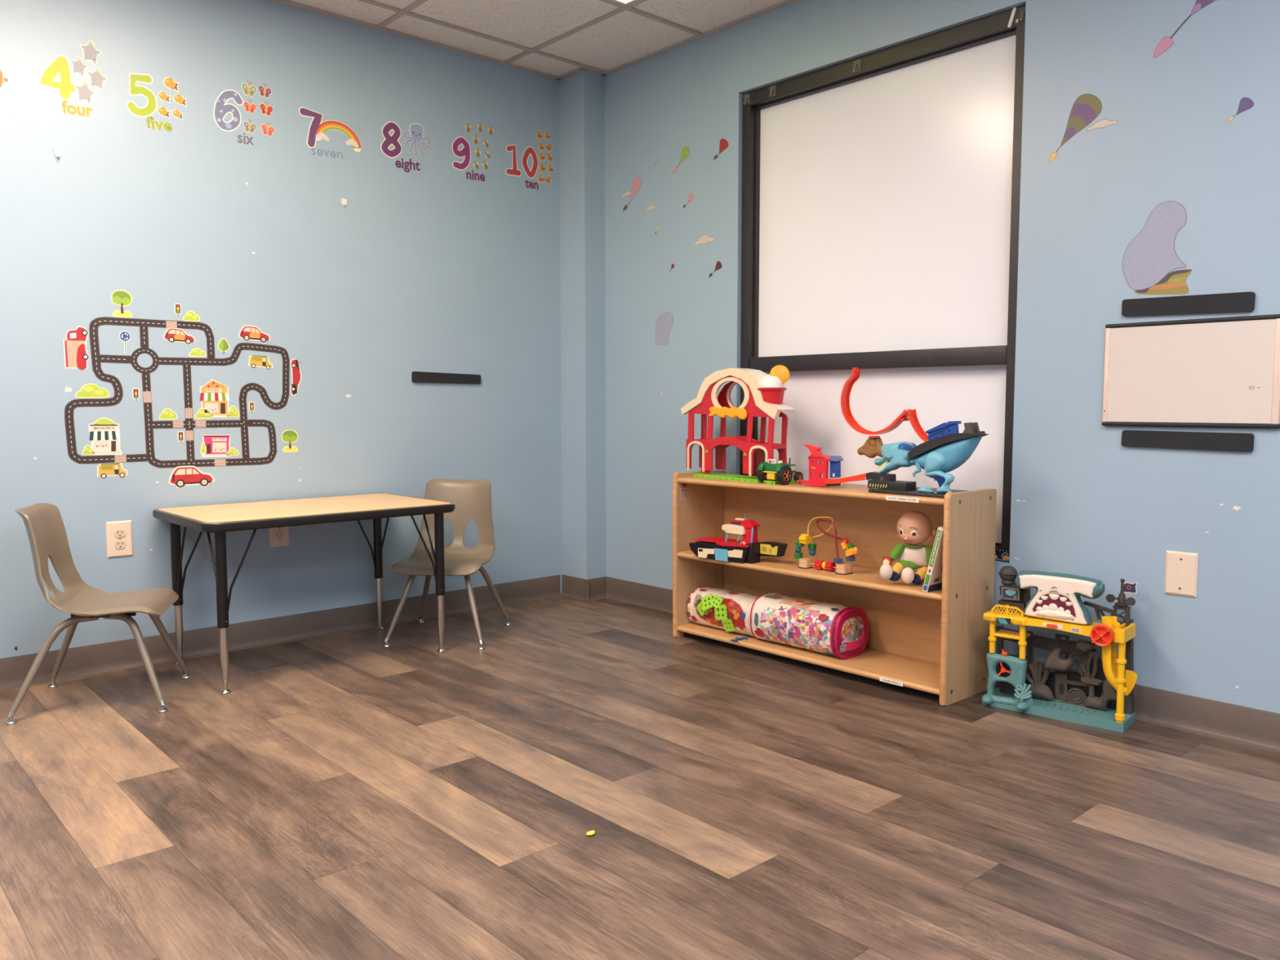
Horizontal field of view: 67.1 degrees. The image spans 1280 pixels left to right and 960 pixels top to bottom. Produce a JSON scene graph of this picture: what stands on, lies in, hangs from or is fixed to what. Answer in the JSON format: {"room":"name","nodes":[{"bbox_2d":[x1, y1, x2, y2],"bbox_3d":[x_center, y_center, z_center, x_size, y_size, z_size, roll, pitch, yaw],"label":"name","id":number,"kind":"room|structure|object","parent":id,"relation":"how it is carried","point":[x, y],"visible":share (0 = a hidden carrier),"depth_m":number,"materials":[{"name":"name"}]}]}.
{"room":"children's room","nodes":[
{"label":"children's room","id":0,"kind":"room"},
{"bbox_2d":[0,0,562,658],"bbox_3d":[-2.311,-0.582,2.930,5.566,2.560,0.100,-4,6,-42],"label":"wall","id":1,"kind":"structure","parent":0,"point":[431,268],"depth_m":3.69,"materials":[{"name":"blue paint"}]},
{"bbox_2d":[0,67,8,88],"bbox_3d":[-2.030,-1.272,3.064,0.044,0.072,0.001,-4,6,-42],"label":"sticker","id":2,"kind":"object","parent":1,"relation":"attached to","point":[2,75],"visible":1,"depth_m":3.07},
{"bbox_2d":[39,54,76,100],"bbox_3d":[-1.911,-1.324,3.168,0.109,0.145,0.001,-4,6,-42],"label":"sticker","id":3,"kind":"object","parent":1,"relation":"attached to","point":[60,65],"visible":1,"depth_m":3.17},
{"bbox_2d":[63,326,89,370],"bbox_3d":[-1.895,-0.444,3.251,0.076,0.148,0.002,-4,6,-42],"label":"sticker","id":4,"kind":"object","parent":1,"relation":"attached to","point":[76,356],"visible":1,"depth_m":3.25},
{"bbox_2d":[61,100,93,116],"bbox_3d":[-1.871,-1.233,3.211,0.092,0.044,0.001,-4,6,-42],"label":"sticker","id":5,"kind":"object","parent":1,"relation":"attached to","point":[64,104],"visible":1,"depth_m":3.21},
{"bbox_2d":[70,56,88,76],"bbox_3d":[-1.863,-1.375,3.208,0.053,0.062,0.001,-4,6,-42],"label":"sticker","id":6,"kind":"object","parent":1,"relation":"attached to","point":[78,66],"visible":1,"depth_m":3.21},
{"bbox_2d":[75,81,95,104],"bbox_3d":[-1.851,-1.294,3.224,0.061,0.072,0.001,-4,6,-42],"label":"sticker","id":7,"kind":"object","parent":1,"relation":"attached to","point":[84,92],"visible":1,"depth_m":3.22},
{"bbox_2d":[81,444,93,455],"bbox_3d":[-1.880,-0.103,3.291,0.037,0.035,0.001,-4,6,-42],"label":"sticker","id":8,"kind":"object","parent":1,"relation":"attached to","point":[87,450],"visible":1,"depth_m":3.29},
{"bbox_2d":[80,40,101,64],"bbox_3d":[-1.835,-1.430,3.229,0.065,0.076,0.001,-4,6,-42],"label":"sticker","id":9,"kind":"object","parent":1,"relation":"attached to","point":[90,52],"visible":1,"depth_m":3.23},
{"bbox_2d":[75,383,109,398],"bbox_3d":[-1.865,-0.304,3.289,0.106,0.050,0.001,-4,6,-42],"label":"sticker","id":10,"kind":"object","parent":1,"relation":"attached to","point":[88,390],"visible":1,"depth_m":3.29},
{"bbox_2d":[87,67,106,89],"bbox_3d":[-1.823,-1.349,3.246,0.061,0.072,0.001,-4,6,-42],"label":"sticker","id":11,"kind":"object","parent":1,"relation":"attached to","point":[96,78],"visible":1,"depth_m":3.25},
{"bbox_2d":[88,417,122,454],"bbox_3d":[-1.840,-0.150,3.324,0.100,0.131,0.002,-4,6,-42],"label":"sticker","id":12,"kind":"object","parent":1,"relation":"attached to","point":[104,434],"visible":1,"depth_m":3.32,"materials":[{"name":"white paper"}]},
{"bbox_2d":[97,462,128,479],"bbox_3d":[-1.827,-0.033,3.345,0.096,0.056,0.002,-4,6,-42],"label":"sticker","id":13,"kind":"object","parent":1,"relation":"attached to","point":[104,470],"visible":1,"depth_m":3.34,"materials":[{"name":"yellow paper"}]},
{"bbox_2d":[106,520,133,558],"bbox_3d":[-1.815,0.206,3.370,0.081,0.125,0.009,-4,6,-42],"label":"wall outlet","id":14,"kind":"object","parent":1,"relation":"attached to","point":[118,534],"visible":1,"depth_m":3.37,"materials":[{"name":"plastic"}]},
{"bbox_2d":[114,528,124,537],"bbox_3d":[-1.814,0.187,3.367,0.034,0.028,0.006,-4,6,-42],"label":"receptacle","id":15,"kind":"object","parent":14,"relation":"attached to","point":[118,533],"depth_m":3.36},
{"bbox_2d":[115,540,125,549],"bbox_3d":[-1.814,0.226,3.370,0.034,0.028,0.006,-4,6,-42],"label":"receptacle","id":16,"kind":"object","parent":14,"relation":"attached to","point":[119,544],"depth_m":3.37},
{"bbox_2d":[111,289,132,317],"bbox_3d":[-1.788,-0.609,3.335,0.066,0.095,0.001,-4,6,-42],"label":"sticker","id":17,"kind":"object","parent":1,"relation":"attached to","point":[122,298],"visible":1,"depth_m":3.33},
{"bbox_2d":[119,330,130,353],"bbox_3d":[-1.785,-0.478,3.349,0.037,0.077,0.001,-4,6,-42],"label":"sticker","id":18,"kind":"object","parent":1,"relation":"attached to","point":[125,336],"visible":1,"depth_m":3.35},
{"bbox_2d":[132,387,139,403],"bbox_3d":[-1.764,-0.295,3.382,0.022,0.054,0.002,-4,6,-42],"label":"sticker","id":19,"kind":"object","parent":1,"relation":"attached to","point":[135,393],"visible":1,"depth_m":3.38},
{"bbox_2d":[126,73,157,117],"bbox_3d":[-1.723,-1.331,3.339,0.100,0.150,0.001,-4,6,-42],"label":"sticker","id":20,"kind":"object","parent":1,"relation":"attached to","point":[150,108],"visible":1,"depth_m":3.34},
{"bbox_2d":[146,115,172,131],"bbox_3d":[-1.683,-1.245,3.381,0.084,0.044,0.001,-4,6,-42],"label":"sticker","id":21,"kind":"object","parent":1,"relation":"attached to","point":[148,121],"visible":1,"depth_m":3.38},
{"bbox_2d":[157,106,170,119],"bbox_3d":[-1.670,-1.290,3.390,0.042,0.037,0.002,-4,6,-42],"label":"sticker","id":22,"kind":"object","parent":1,"relation":"attached to","point":[162,111],"visible":1,"depth_m":3.39,"materials":[{"name":"orange"}]},
{"bbox_2d":[158,91,170,103],"bbox_3d":[-1.668,-1.342,3.388,0.041,0.036,0.002,-4,6,-42],"label":"sticker","id":23,"kind":"object","parent":1,"relation":"attached to","point":[162,95],"visible":1,"depth_m":3.39,"materials":[{"name":"orange"}]},
{"bbox_2d":[159,408,177,419],"bbox_3d":[-1.688,-0.236,3.455,0.063,0.041,0.001,-4,6,-42],"label":"sticker","id":24,"kind":"object","parent":1,"relation":"attached to","point":[166,414],"visible":1,"depth_m":3.46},
{"bbox_2d":[163,77,179,93],"bbox_3d":[-1.649,-1.392,3.401,0.052,0.046,0.002,-4,6,-42],"label":"sticker","id":25,"kind":"object","parent":1,"relation":"attached to","point":[169,82],"visible":1,"depth_m":3.40,"materials":[{"name":"orange"}]},
{"bbox_2d":[64,316,289,468],"bbox_3d":[-1.643,-0.307,3.491,0.775,0.530,0.002,-4,6,-42],"label":"sticker","id":26,"kind":"object","parent":1,"relation":"attached to","point":[97,358],"visible":1,"depth_m":3.46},
{"bbox_2d":[163,328,195,344],"bbox_3d":[-1.652,-0.516,3.466,0.110,0.058,0.002,-4,6,-42],"label":"sticker","id":27,"kind":"object","parent":1,"relation":"attached to","point":[171,335],"visible":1,"depth_m":3.46,"materials":[{"name":"red paper"}]},
{"bbox_2d":[173,93,186,106],"bbox_3d":[-1.629,-1.346,3.423,0.045,0.040,0.002,-4,6,-42],"label":"sticker","id":28,"kind":"object","parent":1,"relation":"attached to","point":[179,99],"visible":1,"depth_m":3.42,"materials":[{"name":"orange"}]},
{"bbox_2d":[168,466,214,488],"bbox_3d":[-1.634,-0.012,3.522,0.160,0.081,0.002,-4,6,-42],"label":"sticker","id":29,"kind":"object","parent":1,"relation":"attached to","point":[180,477],"visible":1,"depth_m":3.52,"materials":[{"name":"red paper"}]},
{"bbox_2d":[182,311,199,321],"bbox_3d":[-1.620,-0.592,3.489,0.060,0.038,0.001,-4,6,-42],"label":"sticker","id":30,"kind":"object","parent":1,"relation":"attached to","point":[190,316],"visible":1,"depth_m":3.49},
{"bbox_2d":[188,347,205,356],"bbox_3d":[-1.608,-0.464,3.510,0.061,0.031,0.001,-4,6,-42],"label":"sticker","id":31,"kind":"object","parent":1,"relation":"attached to","point":[196,352],"visible":1,"depth_m":3.51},
{"bbox_2d":[194,408,213,418],"bbox_3d":[-1.598,-0.244,3.537,0.065,0.040,0.001,-4,6,-42],"label":"sticker","id":32,"kind":"object","parent":1,"relation":"attached to","point":[202,414],"visible":1,"depth_m":3.54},
{"bbox_2d":[200,379,229,417],"bbox_3d":[-1.565,-0.301,3.562,0.118,0.142,0.002,-4,6,-42],"label":"sticker","id":33,"kind":"object","parent":1,"relation":"attached to","point":[214,397],"visible":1,"depth_m":3.56,"materials":[{"name":"multicoloured paper"}]},
{"bbox_2d":[202,435,231,457],"bbox_3d":[-1.567,-0.127,3.574,0.104,0.082,0.002,-4,6,-42],"label":"sticker","id":34,"kind":"object","parent":1,"relation":"attached to","point":[216,446],"visible":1,"depth_m":3.58,"materials":[{"name":"pink paper"}]},
{"bbox_2d":[217,337,229,354],"bbox_3d":[-1.539,-0.495,3.571,0.044,0.061,0.001,-4,6,-42],"label":"sticker","id":35,"kind":"object","parent":1,"relation":"attached to","point":[223,345],"visible":1,"depth_m":3.57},
{"bbox_2d":[213,89,243,131],"bbox_3d":[-1.505,-1.353,3.535,0.109,0.153,0.001,-4,6,-42],"label":"sticker","id":36,"kind":"object","parent":1,"relation":"attached to","point":[221,108],"visible":1,"depth_m":3.53,"materials":[{"name":"purple paper"}]},
{"bbox_2d":[226,447,239,455],"bbox_3d":[-1.524,-0.107,3.615,0.046,0.030,0.001,-4,6,-42],"label":"sticker","id":37,"kind":"object","parent":1,"relation":"attached to","point":[232,451],"visible":1,"depth_m":3.62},
{"bbox_2d":[226,405,239,417],"bbox_3d":[-1.519,-0.256,3.608,0.045,0.044,0.001,-4,6,-42],"label":"sticker","id":38,"kind":"object","parent":1,"relation":"attached to","point":[233,412],"visible":1,"depth_m":3.61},
{"bbox_2d":[237,132,253,145],"bbox_3d":[-1.462,-1.265,3.581,0.061,0.042,0.001,-4,6,-42],"label":"sticker","id":39,"kind":"object","parent":1,"relation":"attached to","point":[239,136],"visible":1,"depth_m":3.58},
{"bbox_2d":[241,80,256,97],"bbox_3d":[-1.448,-1.450,3.579,0.056,0.056,0.001,-4,6,-42],"label":"sticker","id":40,"kind":"object","parent":1,"relation":"attached to","point":[249,91],"visible":1,"depth_m":3.58,"materials":[{"name":"green"}]},
{"bbox_2d":[243,119,256,133],"bbox_3d":[-1.449,-1.315,3.589,0.049,0.049,0.001,-4,6,-42],"label":"sticker","id":41,"kind":"object","parent":1,"relation":"attached to","point":[251,127],"visible":1,"depth_m":3.59,"materials":[{"name":"grey"}]},
{"bbox_2d":[243,100,256,113],"bbox_3d":[-1.447,-1.387,3.585,0.048,0.048,0.001,-4,6,-42],"label":"sticker","id":42,"kind":"object","parent":1,"relation":"attached to","point":[251,107],"visible":1,"depth_m":3.58,"materials":[{"name":"red"}]},
{"bbox_2d":[238,324,270,342],"bbox_3d":[-1.454,-0.550,3.644,0.121,0.064,0.002,-4,6,-42],"label":"sticker","id":43,"kind":"object","parent":1,"relation":"attached to","point":[247,333],"visible":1,"depth_m":3.64,"materials":[{"name":"red paper"}]},
{"bbox_2d":[248,355,272,370],"bbox_3d":[-1.440,-0.446,3.665,0.093,0.057,0.002,-4,6,-42],"label":"sticker","id":44,"kind":"object","parent":1,"relation":"attached to","point":[255,361],"visible":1,"depth_m":3.66,"materials":[{"name":"yellow paper"}]},
{"bbox_2d":[257,84,271,97],"bbox_3d":[-1.405,-1.459,3.618,0.051,0.051,0.001,-4,6,-42],"label":"sticker","id":45,"kind":"object","parent":1,"relation":"attached to","point":[262,91],"visible":1,"depth_m":3.62,"materials":[{"name":"purple"}]},
{"bbox_2d":[259,101,273,115],"bbox_3d":[-1.402,-1.394,3.626,0.051,0.051,0.001,-4,6,-42],"label":"sticker","id":46,"kind":"object","parent":1,"relation":"attached to","point":[268,110],"visible":1,"depth_m":3.62,"materials":[{"name":"red"}]},
{"bbox_2d":[261,121,274,136],"bbox_3d":[-1.399,-1.320,3.634,0.051,0.051,0.001,-4,6,-42],"label":"sticker","id":47,"kind":"object","parent":1,"relation":"attached to","point":[266,131],"visible":1,"depth_m":3.63,"materials":[{"name":"red"}]},
{"bbox_2d":[268,526,288,547],"bbox_3d":[-1.400,0.196,3.747,0.078,0.125,0.009,-4,6,-42],"label":"wall outlet","id":48,"kind":"object","parent":1,"relation":"attached to","point":[277,536],"visible":0.74,"depth_m":3.75,"materials":[{"name":"plastic"}]},
{"bbox_2d":[0,574,561,690],"bbox_3d":[-2.321,0.651,2.939,5.230,0.101,0.016,-4,6,-42],"label":"baseboard","id":49,"kind":"structure","parent":1,"relation":"attached to","point":[95,659],"depth_m":3.73,"materials":[{"name":"plastic"}]},
{"bbox_2d":[281,429,297,452],"bbox_3d":[-1.362,-0.153,3.759,0.066,0.088,0.001,-4,6,-42],"label":"sticker","id":50,"kind":"object","parent":1,"relation":"attached to","point":[290,436],"visible":1,"depth_m":3.76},
{"bbox_2d":[290,359,301,395],"bbox_3d":[-1.339,-0.399,3.761,0.048,0.143,0.002,-4,6,-42],"label":"sticker","id":51,"kind":"object","parent":1,"relation":"attached to","point":[295,371],"visible":1,"depth_m":3.76,"materials":[{"name":"red"}]},
{"bbox_2d":[298,106,323,147],"bbox_3d":[-1.274,-1.364,3.745,0.097,0.150,0.001,-4,6,-42],"label":"sticker","id":52,"kind":"object","parent":1,"relation":"attached to","point":[317,119],"visible":1,"depth_m":3.75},
{"bbox_2d":[311,147,342,159],"bbox_3d":[-1.229,-1.281,3.792,0.130,0.032,0.001,-4,6,-42],"label":"sticker","id":53,"kind":"object","parent":1,"relation":"attached to","point":[313,149],"visible":1,"depth_m":3.79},
{"bbox_2d":[315,120,361,151],"bbox_3d":[-1.195,-1.365,3.816,0.199,0.106,0.001,-4,6,-42],"label":"sticker","id":54,"kind":"object","parent":1,"relation":"attached to","point":[326,126],"visible":1,"depth_m":3.82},
{"bbox_2d":[380,120,402,158],"bbox_3d":[-1.022,-1.400,3.971,0.098,0.148,0.001,-4,6,-42],"label":"sticker","id":55,"kind":"object","parent":1,"relation":"attached to","point":[389,140],"visible":1,"depth_m":3.97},
{"bbox_2d":[395,158,420,172],"bbox_3d":[-0.968,-1.311,4.027,0.115,0.059,0.001,-4,6,-42],"label":"sticker","id":56,"kind":"object","parent":1,"relation":"attached to","point":[397,165],"visible":1,"depth_m":4.03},
{"bbox_2d":[402,123,431,155],"bbox_3d":[-0.935,-1.426,4.048,0.133,0.136,0.001,-4,6,-42],"label":"sticker","id":57,"kind":"object","parent":1,"relation":"attached to","point":[416,130],"visible":1,"depth_m":4.05,"materials":[{"name":"blue"}]},
{"bbox_2d":[411,371,480,383],"bbox_3d":[-0.839,-0.445,4.205,0.339,0.049,0.011,-4,6,-42],"label":"strip","id":58,"kind":"object","parent":1,"relation":"attached to","point":[416,376],"visible":1,"depth_m":4.19,"materials":[{"name":"black plastic"}]},
{"bbox_2d":[452,136,471,170],"bbox_3d":[-0.775,-1.418,4.195,0.095,0.146,0.001,-4,6,-42],"label":"sticker","id":59,"kind":"object","parent":1,"relation":"attached to","point":[465,152],"visible":1,"depth_m":4.20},
{"bbox_2d":[466,170,484,181],"bbox_3d":[-0.723,-1.338,4.248,0.096,0.044,0.001,-4,6,-42],"label":"sticker","id":60,"kind":"object","parent":1,"relation":"attached to","point":[482,176],"visible":1,"depth_m":4.25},
{"bbox_2d":[505,144,538,178],"bbox_3d":[-0.537,-1.455,4.408,0.183,0.149,0.001,-4,6,-42],"label":"sticker","id":61,"kind":"object","parent":1,"relation":"attached to","point":[514,171],"visible":1,"depth_m":4.42,"materials":[{"name":"red paper"}]},
{"bbox_2d":[560,574,588,601],"bbox_3d":[-0.316,0.516,4.627,0.016,0.101,0.204,-4,6,-42],"label":"baseboard","id":62,"kind":"structure","parent":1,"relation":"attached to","point":[572,587],"depth_m":4.63,"materials":[{"name":"plastic"}]},
{"bbox_2d":[273,0,798,79],"bbox_3d":[-0.165,-1.612,0.476,5.366,0.123,6.311,-4,6,-42],"label":"ceiling","id":63,"kind":"structure","parent":0,"point":[554,39],"depth_m":3.88,"materials":[{"name":"tile"}]},
{"bbox_2d":[611,0,636,5],"bbox_3d":[-0.300,-1.790,3.065,1.196,0.059,0.586,-4,6,-42],"label":"ceiling light","id":64,"kind":"object","parent":63,"relation":"attached to","point":[625,2],"visible":1,"depth_m":3.65,"materials":[{"name":"white"}]},
{"bbox_2d":[558,70,605,579],"bbox_3d":[-0.272,-0.684,4.584,0.120,2.500,0.188,-4,6,-42],"label":"wall pillar","id":65,"kind":"structure","parent":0,"point":[581,94],"depth_m":4.53,"materials":[{"name":"blue paint"}]},
{"bbox_2d":[0,595,1279,959],"bbox_3d":[-0.159,0.879,0.669,5.366,0.001,6.300,-4,6,-42],"label":"floor","id":66,"kind":"structure","parent":0,"point":[349,796],"depth_m":2.20,"materials":[{"name":"brown wood"}]},
{"bbox_2d":[5,502,191,724],"bbox_3d":[-1.691,0.384,3.030,0.433,0.617,0.407,-1,5,-15],"label":"child chair","id":67,"kind":"object","parent":66,"relation":"on","point":[43,522],"visible":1,"depth_m":3.01,"materials":[{"name":"beige plastic"}]},
{"bbox_2d":[152,493,455,694],"bbox_3d":[-1.203,0.373,3.526,0.909,0.560,0.594,-4,6,-42],"label":"table","id":68,"kind":"object","parent":66,"relation":"on","point":[219,519],"visible":0.93,"depth_m":3.42,"materials":[{"name":"laminate"}]},
{"bbox_2d":[382,478,511,649],"bbox_3d":[-0.766,0.317,3.867,0.407,0.617,0.433,0,5,6],"label":"child chair","id":69,"kind":"object","parent":66,"relation":"on","point":[471,498],"visible":0.81,"depth_m":3.98,"materials":[{"name":"beige plastic"}]},
{"bbox_2d":[672,470,996,705],"bbox_3d":[0.633,0.324,3.476,0.304,0.663,1.205,-4,6,-42],"label":"shelf","id":70,"kind":"object","parent":66,"relation":"on","point":[935,643],"depth_m":3.42,"materials":[{"name":"brown wood"}]},
{"bbox_2d":[680,488,688,499],"bbox_3d":[0.178,0.054,3.826,0.048,0.042,0.001,-4,6,-42],"label":"warning sticker","id":71,"kind":"object","parent":70,"relation":"attached to","point":[685,491],"visible":1,"depth_m":3.83,"materials":[{"name":"paper"}]},
{"bbox_2d":[687,586,758,636],"bbox_3d":[0.351,0.512,3.780,0.175,0.149,0.346,-4,6,-42],"label":"bag","id":72,"kind":"object","parent":70,"relation":"on","point":[726,610],"visible":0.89,"depth_m":3.73,"materials":[{"name":"fabric"}]},
{"bbox_2d":[691,588,746,631],"bbox_3d":[0.327,0.504,3.754,0.078,0.130,0.292,-4,6,-42],"label":"print","id":73,"kind":"object","parent":72,"relation":"attached to","point":[722,609],"depth_m":3.73},
{"bbox_2d":[688,514,787,564],"bbox_3d":[0.363,0.215,3.626,0.402,0.176,0.096,4,6,43],"label":"boat","id":74,"kind":"object","parent":70,"relation":"on","point":[748,550],"visible":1,"depth_m":3.59,"materials":[{"name":"red plastic"}]},
{"bbox_2d":[759,541,787,556],"bbox_3d":[0.481,0.256,3.555,0.128,0.057,0.030,4,6,43],"label":"basket","id":75,"kind":"object","parent":74,"relation":"on","point":[768,548],"depth_m":3.53,"materials":[{"name":"plastic"}]},
{"bbox_2d":[680,364,798,484],"bbox_3d":[0.360,-0.219,3.721,0.117,0.431,0.601,-3,6,-35],"label":"barn","id":76,"kind":"object","parent":70,"relation":"on","point":[764,393],"visible":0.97,"depth_m":3.64,"materials":[{"name":"red plastic"}]},
{"bbox_2d":[756,457,803,484],"bbox_3d":[0.518,-0.033,3.527,0.153,0.094,0.122,-4,6,-42],"label":"tractor","id":77,"kind":"object","parent":70,"relation":"on","point":[780,471],"visible":0.99,"depth_m":3.48,"materials":[{"name":"green plastic"}]},
{"bbox_2d":[750,592,868,659],"bbox_3d":[0.619,0.522,3.492,0.195,0.175,0.429,-4,6,-42],"label":"bag","id":78,"kind":"object","parent":70,"relation":"on","point":[840,631],"visible":1,"depth_m":3.41,"materials":[{"name":"fabric"}]},
{"bbox_2d":[754,594,839,654],"bbox_3d":[0.573,0.516,3.475,0.102,0.158,0.343,-4,6,-42],"label":"print","id":79,"kind":"object","parent":78,"relation":"attached to","point":[797,622],"depth_m":3.44},
{"bbox_2d":[794,516,857,574],"bbox_3d":[0.653,0.224,3.390,0.061,0.192,0.248,-4,6,-42],"label":"bead maze","id":80,"kind":"object","parent":70,"relation":"on","point":[806,562],"visible":1,"depth_m":3.39,"materials":[{"name":"multicoloured wood"}]},
{"bbox_2d":[795,367,988,497],"bbox_3d":[0.829,-0.169,3.207,0.192,0.411,0.710,-4,6,-42],"label":"track","id":81,"kind":"object","parent":70,"relation":"on","point":[944,450],"visible":1,"depth_m":3.11,"materials":[{"name":"plastic"}]},
{"bbox_2d":[907,422,988,457],"bbox_3d":[0.958,-0.123,3.011,0.066,0.114,0.242,-4,6,-42],"label":"tray","id":82,"kind":"object","parent":81,"relation":"on","point":[944,440],"depth_m":2.99,"materials":[{"name":"plastic"}]},
{"bbox_2d":[879,511,937,584],"bbox_3d":[0.861,0.218,3.127,0.174,0.236,0.110,-2,5,-23],"label":"baby doll","id":83,"kind":"object","parent":70,"relation":"on","point":[914,528],"visible":1,"depth_m":3.11,"materials":[{"name":"plastic"}]},
{"bbox_2d":[922,525,943,592],"bbox_3d":[0.969,0.242,3.042,0.181,0.209,0.068,-4,6,-42],"label":"book","id":84,"kind":"object","parent":70,"relation":"on","point":[933,579],"visible":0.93,"depth_m":2.99,"materials":[{"name":"white paper"}]},
{"bbox_2d":[927,565,942,592],"bbox_3d":[0.968,0.281,3.044,0.170,0.130,0.033,-4,6,-42],"label":"print","id":85,"kind":"object","parent":84,"relation":"attached to","point":[934,572],"depth_m":3.01},
{"bbox_2d":[982,565,1137,732],"bbox_3d":[1.248,0.493,2.881,0.437,0.441,0.158,4,6,40],"label":"shark playset","id":86,"kind":"object","parent":66,"relation":"on","point":[1102,696],"visible":1,"depth_m":2.88},
{"bbox_2d":[1114,622,1136,643],"bbox_3d":[1.386,0.436,2.760,0.029,0.038,0.111,4,6,40],"label":"tray","id":87,"kind":"object","parent":86,"relation":"on","point":[1124,633],"depth_m":2.74,"materials":[{"name":"plastic"}]},
{"bbox_2d":[604,0,1279,713],"bbox_3d":[1.878,-0.544,2.412,0.140,2.560,6.300,-4,6,-42],"label":"wall","id":88,"kind":"structure","parent":0,"point":[1084,503],"depth_m":2.93,"materials":[{"name":"blue paint"}]},
{"bbox_2d":[583,576,605,601],"bbox_3d":[-0.208,0.518,4.598,0.136,0.101,0.016,-4,6,-42],"label":"baseboard","id":89,"kind":"structure","parent":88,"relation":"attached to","point":[597,586],"depth_m":4.60,"materials":[{"name":"plastic"}]},
{"bbox_2d":[622,177,641,211],"bbox_3d":[-0.036,-1.293,4.363,0.001,0.136,0.125,-4,6,-42],"label":"sticker","id":90,"kind":"object","parent":88,"relation":"attached to","point":[637,182],"visible":1,"depth_m":4.35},
{"bbox_2d":[655,312,673,345],"bbox_3d":[0.107,-0.666,4.255,0.001,0.141,0.118,-4,6,-42],"label":"sticker","id":91,"kind":"object","parent":88,"relation":"attached to","point":[664,322],"visible":1,"depth_m":4.26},
{"bbox_2d":[672,146,689,173],"bbox_3d":[0.176,-1.367,4.123,0.001,0.102,0.100,-4,6,-42],"label":"sticker","id":92,"kind":"object","parent":88,"relation":"attached to","point":[685,152],"visible":1,"depth_m":4.11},
{"bbox_2d":[694,234,714,245],"bbox_3d":[0.270,-1.007,4.048,0.001,0.040,0.118,-4,6,-42],"label":"sticker","id":93,"kind":"object","parent":88,"relation":"attached to","point":[704,239],"visible":1,"depth_m":4.05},
{"bbox_2d":[713,138,728,159],"bbox_3d":[0.331,-1.357,3.952,0.001,0.076,0.084,-4,6,-42],"label":"sticker","id":94,"kind":"object","parent":88,"relation":"attached to","point":[723,144],"visible":1,"depth_m":3.94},
{"bbox_2d":[739,4,1026,562],"bbox_3d":[0.839,-0.643,3.536,0.072,1.758,1.188,-4,6,-42],"label":"window","id":95,"kind":"structure","parent":88,"relation":"in","point":[880,217],"depth_m":3.46,"materials":[{"name":"glass"}]},
{"bbox_2d":[995,547,1009,560],"bbox_3d":[1.153,0.241,3.204,0.001,0.039,0.167,-4,6,-42],"label":"border strip","id":96,"kind":"object","parent":95,"relation":"attached to","point":[1003,554],"visible":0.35,"depth_m":3.17,"materials":[{"name":"black paper"}]},
{"bbox_2d":[1007,7,1016,27],"bbox_3d":[1.173,-1.458,3.045,0.003,0.057,0.026,-4,6,-42],"label":"tab","id":97,"kind":"object","parent":95,"relation":"attached to","point":[1014,10],"visible":1,"depth_m":3.04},
{"bbox_2d":[605,576,1279,752],"bbox_3d":[1.885,0.691,2.387,0.016,0.101,6.112,-4,6,-42],"label":"baseboard","id":98,"kind":"structure","parent":88,"relation":"attached to","point":[1251,726],"depth_m":2.75,"materials":[{"name":"plastic"}]},
{"bbox_2d":[1048,93,1102,162],"bbox_3d":[1.306,-1.060,2.899,0.001,0.181,0.154,-4,6,-42],"label":"sticker","id":99,"kind":"object","parent":88,"relation":"attached to","point":[1086,108],"visible":1,"depth_m":2.88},
{"bbox_2d":[1086,119,1118,130],"bbox_3d":[1.360,-1.047,2.840,0.001,0.026,0.091,-4,6,-42],"label":"sticker","id":100,"kind":"object","parent":88,"relation":"attached to","point":[1102,123],"visible":1,"depth_m":2.84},
{"bbox_2d":[1121,200,1191,294],"bbox_3d":[1.471,-0.655,2.748,0.001,0.264,0.188,-4,6,-42],"label":"sticker","id":101,"kind":"object","parent":88,"relation":"attached to","point":[1148,260],"visible":1,"depth_m":2.75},
{"bbox_2d":[1164,550,1198,597],"bbox_3d":[1.536,0.267,2.744,0.009,0.125,0.084,-4,6,-42],"label":"blank wall plate","id":102,"kind":"object","parent":88,"relation":"attached to","point":[1181,567],"visible":1,"depth_m":2.74,"materials":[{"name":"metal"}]},
{"bbox_2d":[1153,0,1217,57],"bbox_3d":[1.533,-1.306,2.628,0.001,0.244,0.246,-4,6,-42],"label":"sticker","id":103,"kind":"object","parent":88,"relation":"attached to","point":[1166,42],"visible":1,"depth_m":2.69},
{"bbox_2d":[1120,430,1253,452],"bbox_3d":[1.532,-0.111,2.717,0.011,0.052,0.338,-4,6,-42],"label":"strip","id":104,"kind":"object","parent":88,"relation":"attached to","point":[1228,442],"visible":1,"depth_m":2.70,"materials":[{"name":"plastic"}]},
{"bbox_2d":[1121,291,1255,316],"bbox_3d":[1.523,-0.488,2.697,0.011,0.057,0.338,-4,6,-42],"label":"strip","id":105,"kind":"object","parent":88,"relation":"attached to","point":[1236,301],"visible":1,"depth_m":2.68,"materials":[{"name":"plastic"}]},
{"bbox_2d":[1102,314,1279,428],"bbox_3d":[1.532,-0.297,2.699,0.016,0.299,0.456,-4,6,-42],"label":"whiteboard","id":106,"kind":"object","parent":88,"relation":"attached to","point":[1216,372],"visible":1,"depth_m":2.68,"materials":[{"name":"white"}]},
{"bbox_2d":[1226,97,1253,122],"bbox_3d":[1.601,-0.990,2.578,0.001,0.057,0.064,-4,6,-42],"label":"sticker","id":107,"kind":"object","parent":88,"relation":"attached to","point":[1246,103],"visible":1,"depth_m":2.57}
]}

